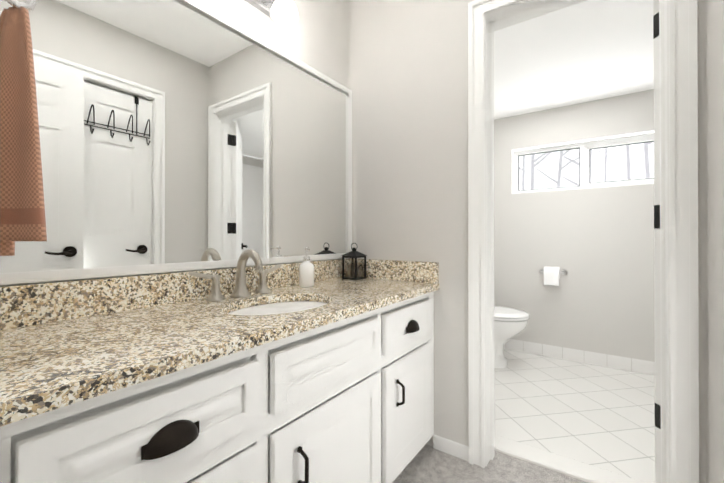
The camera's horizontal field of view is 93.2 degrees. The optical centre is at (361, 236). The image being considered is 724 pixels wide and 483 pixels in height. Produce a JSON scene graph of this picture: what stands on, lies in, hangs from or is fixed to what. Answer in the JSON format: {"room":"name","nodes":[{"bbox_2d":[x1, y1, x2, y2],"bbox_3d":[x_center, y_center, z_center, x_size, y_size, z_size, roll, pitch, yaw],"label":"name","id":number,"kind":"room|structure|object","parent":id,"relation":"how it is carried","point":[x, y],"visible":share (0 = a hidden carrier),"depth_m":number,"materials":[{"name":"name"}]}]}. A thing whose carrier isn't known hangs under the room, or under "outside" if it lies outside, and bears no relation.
{"room":"bathroom","nodes":[
{"label":"bathroom","id":0,"kind":"room"},
{"bbox_2d":[0,0,351,285],"bbox_3d":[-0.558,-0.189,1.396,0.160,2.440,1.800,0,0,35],"label":"framed mirror","id":1,"kind":"object","parent":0,"point":[181,135],"depth_m":1.20,"materials":[{"name":"clear glass"}]},
{"bbox_2d":[392,444,587,482],"bbox_3d":[-0.293,1.052,0.385,1.755,0.050,3.145,0,0,35],"label":"floor carpet","id":2,"kind":"object","parent":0,"point":[428,464],"depth_m":1.50,"materials":[{"name":"grey carpet"}]},
{"bbox_2d":[0,287,439,482],"bbox_3d":[-0.276,0.642,1.193,0.570,0.776,1.518,0,0,35],"label":"bathroom vanity","id":3,"kind":"object","parent":2,"relation":"on","point":[177,377],"depth_m":0.84,"materials":[{"name":"white wood"}]},
{"bbox_2d":[0,279,439,414],"bbox_3d":[-0.285,0.239,1.201,0.547,0.030,1.518,0,0,35],"label":"countertop","id":4,"kind":"structure","parent":3,"relation":"on","point":[40,362],"depth_m":0.76,"materials":[{"name":"beige stone"}]},
{"bbox_2d":[188,249,281,301],"bbox_3d":[-0.422,0.136,1.268,0.162,0.178,0.395,0,0,35],"label":"faucet","id":5,"kind":"object","parent":4,"relation":"on","point":[239,291],"visible":1,"depth_m":1.27,"materials":[{"name":"silver metal"}]},
{"bbox_2d":[208,295,339,318],"bbox_3d":[-0.274,0.324,1.162,0.367,0.164,0.486,0,0,35],"label":"sink","id":6,"kind":"object","parent":4,"relation":"in","point":[259,308],"depth_m":1.24,"materials":[{"name":"white ceramic"}]},
{"bbox_2d":[299,246,313,286],"bbox_3d":[-0.250,0.135,1.550,0.070,0.181,0.068,0,0,35],"label":"soap dispenser","id":7,"kind":"object","parent":4,"relation":"on","point":[306,272],"visible":1,"depth_m":1.52,"materials":[{"name":"white ceramic"}]},
{"bbox_2d":[342,243,366,279],"bbox_3d":[-0.042,0.130,1.838,0.104,0.194,0.104,0,0,35],"label":"lantern","id":8,"kind":"object","parent":4,"relation":"on","point":[353,264],"visible":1,"depth_m":1.81,"materials":[{"name":"black metal"}]},
{"bbox_2d":[350,0,706,482],"bbox_3d":[0.573,-0.189,1.612,1.475,2.440,0.140,0,0,35],"label":"wall","id":9,"kind":"structure","parent":0,"point":[409,73],"depth_m":1.70,"materials":[{"name":"grey paint"}]},
{"bbox_2d":[366,259,438,282],"bbox_3d":[0.154,0.176,1.808,0.524,0.102,0.020,0,0,35],"label":"backsplash","id":10,"kind":"structure","parent":9,"relation":"attached to","point":[418,271],"depth_m":1.75,"materials":[{"name":"beige stone"}]},
{"bbox_2d":[433,434,468,461],"bbox_3d":[0.304,0.996,0.781,0.958,0.064,1.520,0,0,35],"label":"baseboard","id":11,"kind":"structure","parent":9,"relation":"attached to","point":[453,448],"depth_m":1.61,"materials":[{"name":"white wood"}]},
{"bbox_2d":[495,436,644,482],"bbox_3d":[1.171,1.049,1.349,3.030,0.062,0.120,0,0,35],"label":"sill","id":12,"kind":"structure","parent":9,"relation":"attached to","point":[582,471],"depth_m":1.54,"materials":[{"name":"white stone"}]},
{"bbox_2d":[468,0,698,482],"bbox_3d":[0.847,-0.019,1.417,0.758,2.100,0.182,0,0,35],"label":"door frame","id":13,"kind":"structure","parent":9,"relation":"attached to","point":[679,310],"depth_m":1.23,"materials":[{"name":"white wood"}]},
{"bbox_2d":[653,0,660,482],"bbox_3d":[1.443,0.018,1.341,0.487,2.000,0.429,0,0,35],"label":"door","id":14,"kind":"structure","parent":9,"relation":"in","point":[657,244],"depth_m":1.32,"materials":[{"name":"white wood"}]},
{"bbox_2d":[494,0,653,119],"bbox_3d":[1.644,-1.152,2.026,3.030,0.100,1.768,0,0,35],"label":"ceiling","id":15,"kind":"structure","parent":0,"point":[587,51],"depth_m":2.09,"materials":[{"name":"white paint"}]},
{"bbox_2d":[494,349,654,482],"bbox_3d":[1.681,1.056,2.068,3.030,0.054,1.643,0,0,35],"label":"floor","id":16,"kind":"structure","parent":0,"point":[601,417],"depth_m":2.01,"materials":[{"name":"white tile"}]},
{"bbox_2d":[494,306,528,367],"bbox_3d":[0.993,0.647,2.843,0.722,0.771,0.490,0,0,35],"label":"toilet","id":17,"kind":"object","parent":16,"relation":"on","point":[509,323],"visible":0.25,"depth_m":2.63,"materials":[{"name":"white ceramic"}]},
{"bbox_2d":[494,89,654,370],"bbox_3d":[2.112,-0.082,2.682,2.750,2.235,0.150,0,0,35],"label":"wall","id":18,"kind":"structure","parent":0,"point":[597,244],"depth_m":2.82,"materials":[{"name":"grey paint"}]},
{"bbox_2d":[539,266,567,285],"bbox_3d":[1.599,0.326,2.877,0.214,0.150,0.122,0,0,35],"label":"toilet paper holder","id":19,"kind":"object","parent":18,"relation":"attached to","point":[551,275],"visible":1,"depth_m":2.83,"materials":[{"name":"white paper"}]},
{"bbox_2d":[504,339,654,375],"bbox_3d":[1.754,0.981,2.822,1.997,0.100,0.026,0,0,35],"label":"baseboard","id":20,"kind":"structure","parent":18,"relation":"attached to","point":[613,361],"depth_m":2.76,"materials":[{"name":"white tile"}]},
{"bbox_2d":[512,130,653,193],"bbox_3d":[1.851,-0.591,2.868,1.088,0.405,0.151,0,0,35],"label":"window","id":21,"kind":"structure","parent":18,"relation":"in","point":[620,162],"depth_m":2.88,"materials":[{"name":"white glass"}]},
{"bbox_2d":[705,0,723,482],"bbox_3d":[0.752,-0.193,0.468,0.140,2.440,1.800,0,0,35],"label":"wall","id":22,"kind":"structure","parent":0,"point":[714,53],"depth_m":1.04,"materials":[{"name":"grey paint"}]},
{"bbox_3d":[-0.387,-0.194,0.258,1.475,2.440,0.140,0,0,35],"label":"wall","id":23,"kind":"structure","parent":0,"visible":0},
{"bbox_2d":[0,0,46,255],"bbox_3d":[-0.581,-0.202,0.532,0.162,0.465,0.105,0,0,35],"label":"towel","id":24,"kind":"object","parent":23,"relation":"attached to","point":[22,211],"visible":1,"depth_m":0.53,"materials":[{"name":"orange fabric"}]},
{"bbox_2d":[0,259,341,326],"bbox_3d":[-0.501,0.174,1.354,0.019,0.102,1.518,0,0,35],"label":"backsplash","id":25,"kind":"structure","parent":23,"relation":"attached to","point":[39,302],"depth_m":1.03,"materials":[{"name":"beige stone"}]},
{"bbox_2d":[245,0,298,24],"bbox_3d":[-0.467,-1.005,1.286,0.157,0.140,0.580,0,0,35],"label":"sconce","id":26,"kind":"object","parent":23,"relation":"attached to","point":[283,12],"visible":1,"depth_m":1.44,"materials":[{"name":"white glass"}]}
]}

